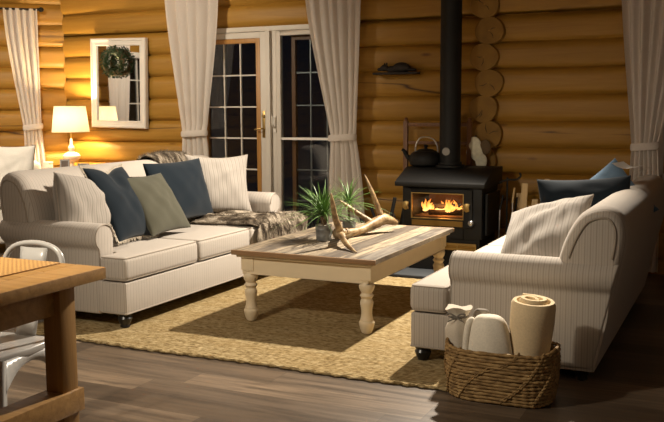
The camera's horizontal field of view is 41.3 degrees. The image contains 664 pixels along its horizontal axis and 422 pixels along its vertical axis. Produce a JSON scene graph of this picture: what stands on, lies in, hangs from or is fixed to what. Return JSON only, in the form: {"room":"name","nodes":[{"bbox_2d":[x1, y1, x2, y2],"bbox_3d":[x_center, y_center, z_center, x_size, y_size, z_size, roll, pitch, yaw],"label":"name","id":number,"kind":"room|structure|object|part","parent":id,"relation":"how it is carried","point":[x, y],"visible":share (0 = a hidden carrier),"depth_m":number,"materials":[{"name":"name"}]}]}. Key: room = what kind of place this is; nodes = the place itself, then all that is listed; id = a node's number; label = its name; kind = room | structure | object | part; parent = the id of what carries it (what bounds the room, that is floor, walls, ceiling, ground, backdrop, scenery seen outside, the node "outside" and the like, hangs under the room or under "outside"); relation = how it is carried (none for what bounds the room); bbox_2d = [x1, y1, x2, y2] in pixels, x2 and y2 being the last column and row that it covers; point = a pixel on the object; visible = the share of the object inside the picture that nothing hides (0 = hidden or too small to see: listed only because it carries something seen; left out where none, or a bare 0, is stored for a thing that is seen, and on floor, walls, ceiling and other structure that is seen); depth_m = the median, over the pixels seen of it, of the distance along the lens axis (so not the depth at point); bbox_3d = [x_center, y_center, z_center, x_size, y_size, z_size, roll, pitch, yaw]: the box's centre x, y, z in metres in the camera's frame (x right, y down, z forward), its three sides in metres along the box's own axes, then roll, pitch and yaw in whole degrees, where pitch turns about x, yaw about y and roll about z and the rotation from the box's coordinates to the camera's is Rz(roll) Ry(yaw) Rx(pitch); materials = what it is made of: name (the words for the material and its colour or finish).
{"room":"cabin living room","nodes":[
{"label":"cabin living room","id":0,"kind":"room"},
{"bbox_2d":[0,0,68,167],"bbox_3d":[-4.029,-1.111,9.267,2.480,2.800,0.233,-3,7,-20],"label":"wall","id":1,"kind":"structure","parent":0,"point":[51,37],"depth_m":9.45,"materials":[{"name":"brown wood"}]},
{"bbox_2d":[0,7,43,11],"bbox_3d":[-4.026,-2.078,8.967,2.070,0.054,0.187,-3,7,-20],"label":"curtain rod","id":2,"kind":"object","parent":1,"relation":"attached to","point":[40,9],"visible":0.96,"depth_m":9.19,"materials":[{"name":"black metal"}]},
{"bbox_3d":[-4.004,-2.071,8.905,1.930,0.022,0.021,-3,7,-20],"label":"rod","id":3,"kind":"part","parent":2,"relation":"part of","materials":[{"name":"black metal"}]},
{"bbox_2d":[3,8,45,168],"bbox_3d":[-3.222,-0.938,9.306,0.379,2.360,0.112,-2,7,-17],"label":"curtain","id":4,"kind":"object","parent":2,"relation":"hanging from","point":[21,26],"visible":0.68,"depth_m":9.25,"materials":[{"name":"white fabric"}]},
{"bbox_2d":[0,244,663,421],"bbox_3d":[-1.426,0.951,3.991,11.179,0.100,10.050,3,7,25],"label":"floor","id":5,"kind":"structure","parent":0,"point":[120,384],"depth_m":4.22,"materials":[{"name":"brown wood"}]},
{"bbox_2d":[0,161,40,243],"bbox_3d":[-3.221,-0.048,8.580,0.860,0.840,0.880,-3,7,-20],"label":"armchair","id":6,"kind":"object","parent":5,"relation":"on","point":[37,165],"visible":0.09,"depth_m":8.26,"materials":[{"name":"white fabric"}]},
{"bbox_2d":[0,145,35,182],"bbox_3d":[-3.091,-0.380,8.436,0.530,0.504,0.192,1,7,12],"label":"throw pillow","id":7,"kind":"object","parent":6,"relation":"on","point":[20,158],"visible":0.56,"depth_m":8.37,"materials":[{"name":"white fabric"}]},
{"bbox_2d":[0,240,64,408],"bbox_3d":[-1.349,0.545,3.596,0.397,0.800,0.467,2,7,22],"label":"dining chair","id":8,"kind":"object","parent":5,"relation":"on","point":[18,348],"visible":0.52,"depth_m":3.60,"materials":[{"name":"white metal"}]},
{"bbox_3d":[-1.278,0.774,3.386,0.049,0.394,0.110,-1,7,-9],"label":"leg","id":9,"kind":"part","parent":8,"relation":"part of","materials":[{"name":"white metal"}]},
{"bbox_3d":[-1.356,0.557,3.582,0.323,0.034,0.342,2,7,22],"label":"seat","id":10,"kind":"part","parent":8,"relation":"part of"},
{"bbox_2d":[0,263,105,421],"bbox_3d":[-1.819,0.605,3.223,1.700,0.770,1.000,3,7,25],"label":"dining table","id":11,"kind":"object","parent":5,"relation":"on","point":[46,293],"visible":1,"depth_m":3.13,"materials":[{"name":"brown wood"}]},
{"bbox_2d":[0,257,59,276],"bbox_3d":[-1.576,0.192,3.404,1.050,0.006,0.340,3,7,25],"label":"placemat","id":12,"kind":"object","parent":11,"relation":"on","point":[8,266],"visible":1,"depth_m":3.27,"materials":[{"name":"wicker"}]},
{"bbox_3d":[-0.985,0.625,3.211,0.080,0.725,0.080,3,7,25],"label":"leg","id":13,"kind":"part","parent":11,"relation":"part of","materials":[{"name":"brown wood"}]},
{"bbox_2d":[15,275,446,391],"bbox_3d":[-0.098,0.664,5.899,2.892,0.022,2.556,3,7,25],"label":"jute rug","id":14,"kind":"object","parent":5,"relation":"on","point":[303,325],"visible":0.59,"depth_m":5.36,"materials":[{"name":"beige wicker"}]},
{"bbox_2d":[0,155,280,327],"bbox_3d":[-1.227,0.110,6.591,1.059,0.939,2.378,3,7,25],"label":"sofa","id":15,"kind":"object","parent":14,"relation":"on","point":[141,274],"visible":0.56,"depth_m":5.68,"materials":[{"name":"fabric"}]},
{"bbox_3d":[-1.778,0.340,5.658,0.807,0.560,0.184,3,7,25],"label":"arm","id":16,"kind":"part","parent":15,"relation":"part of","materials":[{"name":"fabric"}]},
{"bbox_2d":[53,172,117,243],"bbox_3d":[-1.620,0.010,5.813,0.322,0.555,0.559,5,8,38],"label":"throw pillow","id":17,"kind":"object","parent":15,"relation":"on","point":[75,198],"visible":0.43,"depth_m":5.66,"materials":[{"name":"fabric"}]},
{"bbox_2d":[79,164,158,245],"bbox_3d":[-1.447,-0.057,6.012,0.318,0.545,0.524,2,7,21],"label":"throw pillow","id":18,"kind":"object","parent":15,"relation":"on","point":[128,221],"visible":0.83,"depth_m":5.89,"materials":[{"name":"blue fabric"}]},
{"bbox_3d":[-1.278,0.670,5.434,0.092,0.095,0.092,3,7,25],"label":"leg","id":19,"kind":"part","parent":15,"relation":"part of","materials":[{"name":"black paint"}]},
{"bbox_2d":[101,237,196,279],"bbox_3d":[-1.415,0.301,5.834,0.740,0.152,0.794,3,7,25],"label":"seat cushion","id":20,"kind":"object","parent":15,"relation":"on","point":[151,258],"depth_m":5.64,"materials":[{"name":"fabric"}]},
{"bbox_2d":[128,173,190,236],"bbox_3d":[-1.247,-0.053,6.252,0.284,0.401,0.465,3,8,28],"label":"throw pillow","id":21,"kind":"object","parent":15,"relation":"on","point":[162,210],"visible":0.92,"depth_m":6.18,"materials":[{"name":"green fabric"}]},
{"bbox_2d":[148,225,248,259],"bbox_3d":[-1.095,0.221,6.508,0.740,0.152,0.694,3,7,25],"label":"seat cushion","id":22,"kind":"object","parent":15,"relation":"on","point":[214,242],"depth_m":6.35,"materials":[{"name":"fabric"}]},
{"bbox_2d":[137,148,308,242],"bbox_3d":[-0.879,-0.099,7.229,1.210,0.847,0.925,3,7,25],"label":"fur throw","id":23,"kind":"object","parent":15,"relation":"on","point":[266,222],"visible":0.55,"depth_m":6.96,"materials":[{"name":"beige fur"}]},
{"bbox_2d":[143,158,213,218],"bbox_3d":[-1.175,-0.158,6.796,0.217,0.467,0.692,4,8,32],"label":"throw pillow","id":24,"kind":"object","parent":23,"relation":"on","point":[186,180],"visible":0.58,"depth_m":6.78,"materials":[{"name":"blue fabric"}]},
{"bbox_2d":[184,154,251,211],"bbox_3d":[-0.924,-0.216,7.203,0.545,0.507,0.228,-3,7,-20],"label":"throw pillow","id":25,"kind":"object","parent":23,"relation":"on","point":[225,178],"visible":0.63,"depth_m":7.16,"materials":[{"name":"fabric"}]},
{"bbox_2d":[189,223,258,244],"bbox_3d":[-0.763,0.138,7.208,0.740,0.152,0.854,3,7,25],"label":"seat cushion","id":26,"kind":"object","parent":15,"relation":"on","point":[253,230],"depth_m":6.73,"materials":[{"name":"fabric"}]},
{"bbox_3d":[-0.842,0.105,7.629,0.807,0.560,0.184,3,7,25],"label":"arm","id":27,"kind":"part","parent":15,"relation":"part of","materials":[{"name":"fabric"}]},
{"bbox_2d":[231,222,453,333],"bbox_3d":[0.134,0.412,6.008,0.976,0.462,1.521,3,7,25],"label":"coffee table","id":28,"kind":"object","parent":14,"relation":"on","point":[382,252],"visible":0.87,"depth_m":5.50,"materials":[{"name":"brown wood"}]},
{"bbox_3d":[-0.513,0.490,5.575,0.095,0.414,0.095,3,7,25],"label":"leg","id":29,"kind":"part","parent":28,"relation":"part of","materials":[{"name":"beige paint"}]},
{"bbox_2d":[274,178,373,240],"bbox_3d":[-0.074,-0.006,5.867,0.728,0.403,0.700,-4,8,-28],"label":"potted plant","id":30,"kind":"object","parent":28,"relation":"on","point":[323,230],"visible":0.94,"depth_m":5.84,"materials":[{"name":"green plant"}]},
{"bbox_3d":[-0.055,0.143,5.877,0.118,0.105,0.118,3,7,25],"label":"pot","id":31,"kind":"part","parent":30,"relation":"part of","materials":[{"name":"metal"}]},
{"bbox_3d":[-0.050,0.071,5.866,0.030,0.101,0.030,-6,9,-42],"label":"stem","id":32,"kind":"part","parent":30,"relation":"part of","materials":[{"name":"green plant"}]},
{"bbox_3d":[0.133,0.221,5.986,0.928,0.018,1.477,3,7,25],"label":"moulding","id":33,"kind":"part","parent":28,"relation":"part of","materials":[{"name":"beige paint"}]},
{"bbox_2d":[312,176,386,228],"bbox_3d":[0.138,-0.060,6.295,0.564,0.410,0.566,-1,7,-10],"label":"potted plant","id":34,"kind":"object","parent":28,"relation":"on","point":[348,193],"visible":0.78,"depth_m":6.29,"materials":[{"name":"green plant"}]},
{"bbox_3d":[0.122,0.098,6.322,0.105,0.090,0.105,3,7,25],"label":"pot","id":35,"kind":"part","parent":34,"relation":"part of","materials":[{"name":"metal"}]},
{"bbox_2d":[330,175,397,252],"bbox_3d":[0.137,-0.009,5.852,0.374,0.411,1.001,2,7,19],"label":"antler mount","id":36,"kind":"object","parent":28,"relation":"on","point":[341,233],"visible":0.99,"depth_m":6.10,"materials":[{"name":"beige"}]},
{"bbox_3d":[0.207,0.526,5.238,0.095,0.414,0.095,3,7,25],"label":"leg","id":37,"kind":"part","parent":28,"relation":"part of","materials":[{"name":"beige paint"}]},
{"bbox_3d":[0.780,0.382,6.446,0.095,0.414,0.095,3,7,25],"label":"leg","id":38,"kind":"part","parent":28,"relation":"part of","materials":[{"name":"beige paint"}]},
{"bbox_2d":[389,267,433,278],"bbox_3d":[0.980,0.484,7.330,1.500,0.030,0.900,3,7,25],"label":"hearth pad","id":39,"kind":"object","parent":5,"relation":"on","point":[416,273],"visible":0.02,"depth_m":7.07,"materials":[{"name":"grey stone"}]},
{"bbox_2d":[358,197,402,224],"bbox_3d":[0.430,0.159,7.452,0.359,0.593,0.320,3,7,25],"label":"log holder","id":40,"kind":"object","parent":39,"relation":"on","point":[394,198],"visible":0.17,"depth_m":7.36,"materials":[{"name":"black metal"}]},
{"bbox_2d":[403,117,471,169],"bbox_3d":[0.920,-0.201,7.733,0.620,1.238,0.040,3,7,25],"label":"wooden rack","id":41,"kind":"object","parent":39,"relation":"on","point":[406,124],"visible":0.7,"depth_m":7.71,"materials":[{"name":"brown wood"}]},
{"bbox_3d":[0.658,-0.197,7.858,0.040,1.205,0.040,3,7,25],"label":"post","id":42,"kind":"part","parent":41,"relation":"part of","materials":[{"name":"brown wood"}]},
{"bbox_3d":[0.918,-0.594,7.687,0.540,0.026,0.024,3,7,25],"label":"rail","id":43,"kind":"part","parent":41,"relation":"part of","materials":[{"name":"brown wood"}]},
{"bbox_3d":[0.918,-0.753,7.669,0.540,0.032,0.024,3,7,25],"label":"rail","id":44,"kind":"part","parent":41,"relation":"part of","materials":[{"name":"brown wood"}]},
{"bbox_3d":[1.183,-0.171,7.612,0.040,1.205,0.040,3,7,25],"label":"post","id":45,"kind":"part","parent":41,"relation":"part of","materials":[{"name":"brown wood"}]},
{"bbox_2d":[466,135,490,165],"bbox_3d":[1.258,-0.507,7.543,0.220,0.290,0.065,3,7,25],"label":"oven mitt","id":46,"kind":"object","parent":41,"relation":"hanging from","point":[478,149],"visible":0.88,"depth_m":7.51,"materials":[{"name":"beige fabric"}]},
{"bbox_2d":[395,161,502,268],"bbox_3d":[0.973,0.029,7.345,0.755,0.870,0.581,3,7,25],"label":"wood stove","id":47,"kind":"object","parent":39,"relation":"on","point":[475,188],"visible":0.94,"depth_m":7.14,"materials":[{"name":"black metal"}]},
{"bbox_2d":[401,136,438,166],"bbox_3d":[0.791,-0.512,7.501,0.295,0.252,0.327,-4,7,-27],"label":"kettle","id":48,"kind":"object","parent":47,"relation":"on","point":[425,157],"visible":0.95,"depth_m":7.40,"materials":[{"name":"black metal"}]},
{"bbox_3d":[0.652,-0.481,7.560,0.119,0.116,0.048,3,7,25],"label":"spout","id":49,"kind":"part","parent":48,"relation":"part of","materials":[{"name":"black metal"}]},
{"bbox_3d":[0.798,-0.539,7.484,0.160,0.053,0.160,3,7,25],"label":"lid","id":50,"kind":"part","parent":48,"relation":"part of","materials":[{"name":"black metal"}]},
{"bbox_3d":[0.804,-0.567,7.478,0.215,0.137,0.015,3,7,25],"label":"handle","id":51,"kind":"part","parent":48,"relation":"part of","materials":[{"name":"metal"}]},
{"bbox_2d":[428,209,462,214],"bbox_3d":[0.948,0.012,7.268,0.300,0.050,0.049,1,7,14],"label":"log","id":52,"kind":"object","parent":47,"relation":"on","point":[430,211],"visible":0.91,"depth_m":7.25,"materials":[{"name":"brown wood"}]},
{"bbox_2d":[439,0,461,161],"bbox_3d":[0.983,-1.331,7.274,0.176,1.900,0.186,3,7,25],"label":"pipe","id":53,"kind":"object","parent":47,"relation":"on","point":[451,10],"visible":0.91,"depth_m":7.24,"materials":[{"name":"black metal"}]},
{"bbox_3d":[1.015,0.289,7.114,0.310,0.057,0.016,3,7,25],"label":"vent plate","id":54,"kind":"part","parent":47,"relation":"part of","materials":[{"name":"gold metal"}]},
{"bbox_3d":[1.107,0.099,7.001,0.052,0.052,0.061,3,7,25],"label":"draft knob","id":55,"kind":"part","parent":47,"relation":"part of","materials":[{"name":"metal"}]},
{"bbox_3d":[0.949,0.001,7.341,0.296,0.058,0.093,3,7,25],"label":"log","id":56,"kind":"object","parent":47,"relation":"on","visible":0},
{"bbox_2d":[421,198,462,212],"bbox_3d":[0.928,-0.045,7.313,0.358,0.115,0.136,3,7,25],"label":"fire","id":57,"kind":"object","parent":56,"relation":"on","point":[448,207],"visible":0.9,"depth_m":7.28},
{"bbox_2d":[434,203,460,208],"bbox_3d":[0.958,-0.042,7.308,0.227,0.053,0.049,-1,7,-4],"label":"log","id":58,"kind":"object","parent":56,"relation":"on","point":[439,206],"visible":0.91,"depth_m":7.29,"materials":[{"name":"brown wood"}]},
{"bbox_2d":[498,173,521,238],"bbox_3d":[1.415,0.085,7.132,0.179,0.804,0.179,-2,7,-16],"label":"fireplace tools","id":59,"kind":"object","parent":39,"relation":"on","point":[520,174],"visible":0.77,"depth_m":7.10,"materials":[{"name":"black metal"}]},
{"bbox_3d":[1.366,-0.070,7.103,0.041,0.123,0.018,3,7,25],"label":"tool handle","id":60,"kind":"part","parent":59,"relation":"part of","materials":[{"name":"black metal"}]},
{"bbox_3d":[1.415,0.097,7.133,0.015,0.740,0.015,0,7,3],"label":"tool post","id":61,"kind":"part","parent":59,"relation":"part of","materials":[{"name":"black metal"}]},
{"bbox_3d":[1.456,-0.126,7.064,0.031,0.122,0.018,3,7,25],"label":"tool handle","id":62,"kind":"part","parent":59,"relation":"part of","materials":[{"name":"brown wood"}]},
{"bbox_3d":[1.712,0.357,7.134,0.418,0.320,0.279,3,7,25],"label":"bin","id":63,"kind":"object","parent":39,"relation":"on","visible":0},
{"bbox_2d":[516,193,520,209],"bbox_3d":[1.536,0.021,7.158,0.074,0.335,0.039,3,7,25],"label":"stick","id":64,"kind":"object","parent":63,"relation":"on","point":[518,195],"visible":0.4,"depth_m":7.13,"materials":[{"name":"brown wood"}]},
{"bbox_2d":[520,183,527,208],"bbox_3d":[1.551,-0.017,7.113,0.066,0.420,0.046,3,7,25],"label":"stick","id":65,"kind":"object","parent":63,"relation":"on","point":[524,189],"visible":0.46,"depth_m":7.08,"materials":[{"name":"brown wood"}]},
{"bbox_2d":[531,199,537,205],"bbox_3d":[1.618,0.049,7.089,0.088,0.295,0.044,3,7,25],"label":"stick","id":66,"kind":"object","parent":63,"relation":"on","point":[534,201],"visible":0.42,"depth_m":7.05,"materials":[{"name":"brown wood"}]},
{"bbox_2d":[444,337,560,408],"bbox_3d":[0.801,0.738,4.144,0.532,0.266,0.347,3,7,25],"label":"woven basket","id":67,"kind":"object","parent":5,"relation":"on","point":[518,380],"visible":0.91,"depth_m":3.99,"materials":[{"name":"brown wicker"}]},
{"bbox_3d":[0.555,0.745,4.214,0.027,0.220,0.137,2,7,21],"label":"braided cord","id":68,"kind":"part","parent":67,"relation":"part of","materials":[{"name":"brown fabric"}]},
{"bbox_3d":[0.562,0.743,4.114,0.031,0.244,0.111,-3,7,-25],"label":"braided cord","id":69,"kind":"part","parent":67,"relation":"part of","materials":[{"name":"brown fabric"}]},
{"bbox_2d":[445,304,472,347],"bbox_3d":[0.621,0.647,4.218,0.156,0.400,0.123,2,7,22],"label":"bundle","id":70,"kind":"object","parent":67,"relation":"in","point":[454,329],"visible":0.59,"depth_m":4.17,"materials":[{"name":"beige fabric"}]},
{"bbox_2d":[472,308,489,317],"bbox_3d":[0.721,0.653,4.250,0.121,0.370,0.070,3,7,25],"label":"folded cloth","id":71,"kind":"object","parent":67,"relation":"in","point":[478,311],"visible":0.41,"depth_m":4.22,"materials":[{"name":"grey fabric"}]},
{"bbox_2d":[462,314,512,354],"bbox_3d":[0.737,0.669,4.110,0.246,0.372,0.165,3,7,25],"label":"folded blanket","id":72,"kind":"object","parent":67,"relation":"in","point":[490,333],"visible":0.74,"depth_m":4.05,"materials":[{"name":"white fabric"}]},
{"bbox_3d":[0.709,0.752,4.011,0.294,0.251,0.028,3,8,29],"label":"braided cord","id":73,"kind":"part","parent":67,"relation":"part of","materials":[{"name":"brown fabric"}]},
{"bbox_3d":[0.852,0.759,3.954,0.199,0.251,0.031,1,7,15],"label":"braided cord","id":74,"kind":"part","parent":67,"relation":"part of","materials":[{"name":"brown fabric"}]},
{"bbox_2d":[510,293,555,356],"bbox_3d":[0.924,0.632,4.080,0.214,0.480,0.205,5,9,38],"label":"rolled blanket","id":75,"kind":"object","parent":67,"relation":"in","point":[532,316],"visible":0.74,"depth_m":4.00,"materials":[{"name":"beige fabric"}]},
{"bbox_3d":[0.969,0.756,3.960,0.138,0.249,0.041,-4,7,-27],"label":"braided cord","id":76,"kind":"part","parent":67,"relation":"part of","materials":[{"name":"brown fabric"}]},
{"bbox_2d":[410,174,663,380],"bbox_3d":[1.409,0.272,5.487,1.091,0.874,2.418,3,7,25],"label":"sofa","id":77,"kind":"object","parent":5,"relation":"on","point":[601,269],"visible":0.87,"depth_m":4.40,"materials":[{"name":"fabric"}]},
{"bbox_3d":[0.487,0.759,4.713,0.092,0.095,0.092,3,7,25],"label":"leg","id":78,"kind":"part","parent":77,"relation":"part of","materials":[{"name":"black paint"}]},
{"bbox_2d":[411,266,449,311],"bbox_3d":[0.920,0.433,4.848,0.762,0.146,0.794,3,7,25],"label":"seat cushion","id":79,"kind":"object","parent":77,"relation":"on","point":[431,293],"depth_m":4.62,"materials":[{"name":"fabric"}]},
{"bbox_2d":[476,245,501,252],"bbox_3d":[1.239,0.353,5.521,0.762,0.146,0.694,3,7,25],"label":"seat cushion","id":80,"kind":"object","parent":77,"relation":"on","point":[488,248],"depth_m":5.76,"materials":[{"name":"fabric"}]},
{"bbox_2d":[489,236,505,245],"bbox_3d":[1.580,0.267,6.240,0.762,0.146,0.894,3,7,25],"label":"seat cushion","id":81,"kind":"object","parent":77,"relation":"on","point":[499,242],"depth_m":6.06,"materials":[{"name":"fabric"}]},
{"bbox_3d":[1.019,0.492,4.455,0.831,0.537,0.184,3,7,25],"label":"arm","id":82,"kind":"part","parent":77,"relation":"part of","materials":[{"name":"fabric"}]},
{"bbox_2d":[501,194,593,256],"bbox_3d":[1.134,0.135,4.710,0.555,0.438,0.439,4,8,35],"label":"throw pillow","id":83,"kind":"object","parent":77,"relation":"on","point":[542,229],"visible":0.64,"depth_m":4.65,"materials":[{"name":"fabric"}]},
{"bbox_3d":[1.246,0.793,4.391,0.092,0.095,0.092,3,7,25],"label":"leg","id":84,"kind":"part","parent":77,"relation":"part of","materials":[{"name":"black paint"}]},
{"bbox_2d":[537,175,630,207],"bbox_3d":[1.490,0.043,5.177,0.570,0.503,0.226,1,7,14],"label":"throw pillow","id":85,"kind":"object","parent":77,"relation":"on","point":[549,190],"visible":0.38,"depth_m":5.17,"materials":[{"name":"blue fabric"}]},
{"bbox_2d":[589,158,658,211],"bbox_3d":[1.703,-0.042,5.423,0.581,0.564,0.196,1,7,14],"label":"throw pillow","id":86,"kind":"object","parent":77,"relation":"on","point":[609,171],"visible":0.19,"depth_m":5.42,"materials":[{"name":"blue fabric"}]},
{"bbox_2d":[612,162,650,173],"bbox_3d":[1.802,-0.259,5.307,0.247,0.077,0.053,0,7,2],"label":"folded card","id":87,"kind":"object","parent":86,"relation":"on","point":[623,165],"visible":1,"depth_m":5.30,"materials":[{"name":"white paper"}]},
{"bbox_3d":[-2.699,-0.060,9.178,0.630,0.720,0.440,3,7,25],"label":"side table","id":88,"kind":"object","parent":5,"relation":"on","visible":0},
{"bbox_2d":[43,161,52,168],"bbox_3d":[-2.947,-0.464,9.136,0.086,0.095,0.066,3,7,25],"label":"trinket box","id":89,"kind":"object","parent":88,"relation":"on","point":[47,164],"visible":0.79,"depth_m":9.11,"materials":[{"name":"white paint"}]},
{"bbox_2d":[60,159,69,166],"bbox_3d":[-2.744,-0.468,9.038,0.096,0.126,0.036,-1,7,-6],"label":"photo frame","id":90,"kind":"object","parent":88,"relation":"on","point":[63,162],"visible":0.6,"depth_m":9.04,"materials":[{"name":"metal"}]},
{"bbox_2d":[61,161,67,166],"bbox_3d":[-2.744,-0.468,9.039,0.076,0.105,0.027,-1,7,-6],"label":"print","id":91,"kind":"object","parent":90,"relation":"attached to","point":[63,163],"depth_m":9.04},
{"bbox_2d":[52,106,89,165],"bbox_3d":[-2.732,-0.762,9.210,0.389,0.668,0.389,3,7,25],"label":"table lamp","id":92,"kind":"object","parent":88,"relation":"on","point":[66,119],"visible":0.91,"depth_m":9.05,"materials":[{"name":"white fabric"}]},
{"bbox_3d":[-2.732,-0.960,9.187,0.384,0.265,0.384,3,7,25],"label":"lamp shade","id":93,"kind":"part","parent":92,"relation":"part of","materials":[{"name":"fabric"}]},
{"bbox_2d":[60,0,663,274],"bbox_3d":[1.318,-0.955,7.700,9.230,2.800,0.239,3,7,25],"label":"wall","id":94,"kind":"structure","parent":0,"point":[563,114],"depth_m":7.77,"materials":[{"name":"brown wood"}]},
{"bbox_2d":[90,38,148,128],"bbox_3d":[-2.221,-1.330,9.166,0.710,0.926,0.052,4,8,25],"label":"wall mirror","id":95,"kind":"object","parent":94,"relation":"attached to","point":[121,102],"visible":1,"depth_m":9.16,"materials":[{"name":"white paint"}]},
{"bbox_2d":[99,45,126,78],"bbox_3d":[-2.260,-1.540,9.081,0.351,0.348,0.124,3,7,25],"label":"wreath","id":96,"kind":"object","parent":95,"relation":"attached to","point":[113,50],"visible":1,"depth_m":9.06,"materials":[{"name":"green plant"}]},
{"bbox_2d":[97,45,139,120],"bbox_3d":[-2.219,-1.330,9.170,0.570,0.786,0.004,4,8,25],"label":"mirror glass","id":97,"kind":"object","parent":95,"relation":"attached to","point":[118,99],"depth_m":9.17,"materials":[{"name":"mirror"}]},
{"bbox_2d":[207,31,266,191],"bbox_3d":[-0.986,-0.710,8.695,0.769,2.073,0.118,3,7,25],"label":"door","id":98,"kind":"structure","parent":94,"relation":"in","point":[258,38],"depth_m":8.58,"materials":[{"name":"white paint"}]},
{"bbox_3d":[-0.661,-0.841,8.532,0.030,0.260,0.007,3,7,25],"label":"plate","id":99,"kind":"part","parent":98,"relation":"part of","materials":[{"name":"gold metal"}]},
{"bbox_2d":[216,24,308,192],"bbox_3d":[-0.646,-0.719,8.617,1.708,2.139,0.164,3,7,25],"label":"trim","id":100,"kind":"structure","parent":94,"relation":"attached to","point":[270,31],"depth_m":8.47,"materials":[{"name":"white paint"}]},
{"bbox_2d":[271,29,328,227],"bbox_3d":[-0.238,-0.678,8.394,0.690,2.073,0.178,3,7,25],"label":"door","id":101,"kind":"structure","parent":94,"relation":"in","point":[296,35],"depth_m":8.45,"materials":[{"name":"white paint"}]},
{"bbox_3d":[-0.563,-0.833,8.463,0.030,0.160,0.058,3,7,25],"label":"handle","id":102,"kind":"part","parent":101,"relation":"part of","materials":[{"name":"white paint"}]},
{"bbox_3d":[-0.227,-0.676,8.377,0.649,2.073,0.050,3,7,25],"label":"frame","id":103,"kind":"part","parent":101,"relation":"part of","materials":[{"name":"white paint"}]},
{"bbox_3d":[-0.137,-0.680,8.423,0.530,2.060,0.040,3,7,25],"label":"frame","id":104,"kind":"part","parent":101,"relation":"part of","materials":[{"name":"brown wood"}]},
{"bbox_2d":[372,62,419,74],"bbox_3d":[0.572,-1.269,7.832,0.420,0.106,0.110,3,7,25],"label":"carved ornament","id":105,"kind":"object","parent":94,"relation":"attached to","point":[401,68],"visible":1,"depth_m":7.79,"materials":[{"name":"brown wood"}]},
{"bbox_2d":[469,0,505,240],"bbox_3d":[1.339,-0.881,7.598,0.306,2.881,0.120,3,7,25],"label":"trim","id":106,"kind":"structure","parent":94,"relation":"attached to","point":[488,12],"depth_m":7.52,"materials":[{"name":"brown wood"}]},
{"bbox_2d":[658,121,663,179],"bbox_3d":[3.242,-0.901,6.726,1.440,1.420,0.160,3,7,25],"label":"window","id":107,"kind":"structure","parent":94,"relation":"in","point":[661,139],"depth_m":6.99,"materials":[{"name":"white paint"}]},
{"bbox_3d":[-0.806,-2.180,8.369,2.590,0.054,0.187,3,7,25],"label":"curtain rod","id":108,"kind":"object","parent":94,"relation":"attached to","visible":0},
{"bbox_2d":[164,0,217,156],"bbox_3d":[-1.364,-0.946,8.691,0.630,2.500,0.112,3,7,25],"label":"curtain","id":109,"kind":"object","parent":108,"relation":"hanging from","point":[191,24],"visible":0.67,"depth_m":8.65,"materials":[{"name":"white fabric"}]},
{"bbox_2d":[305,0,364,222],"bbox_3d":[0.023,-0.877,8.041,0.605,2.500,0.112,3,7,25],"label":"curtain","id":110,"kind":"object","parent":108,"relation":"hanging from","point":[334,25],"visible":0.77,"depth_m":8.01,"materials":[{"name":"white fabric"}]},
{"bbox_3d":[3.129,-1.985,6.524,2.190,0.054,0.187,3,7,25],"label":"curtain rod","id":111,"kind":"object","parent":94,"relation":"attached to","visible":0},
{"bbox_2d":[622,0,663,272],"bbox_3d":[2.508,-0.754,6.876,0.555,2.500,0.112,3,7,25],"label":"curtain","id":112,"kind":"object","parent":111,"relation":"hanging from","point":[643,20],"visible":0.7,"depth_m":6.89,"materials":[{"name":"white fabric"}]}
]}

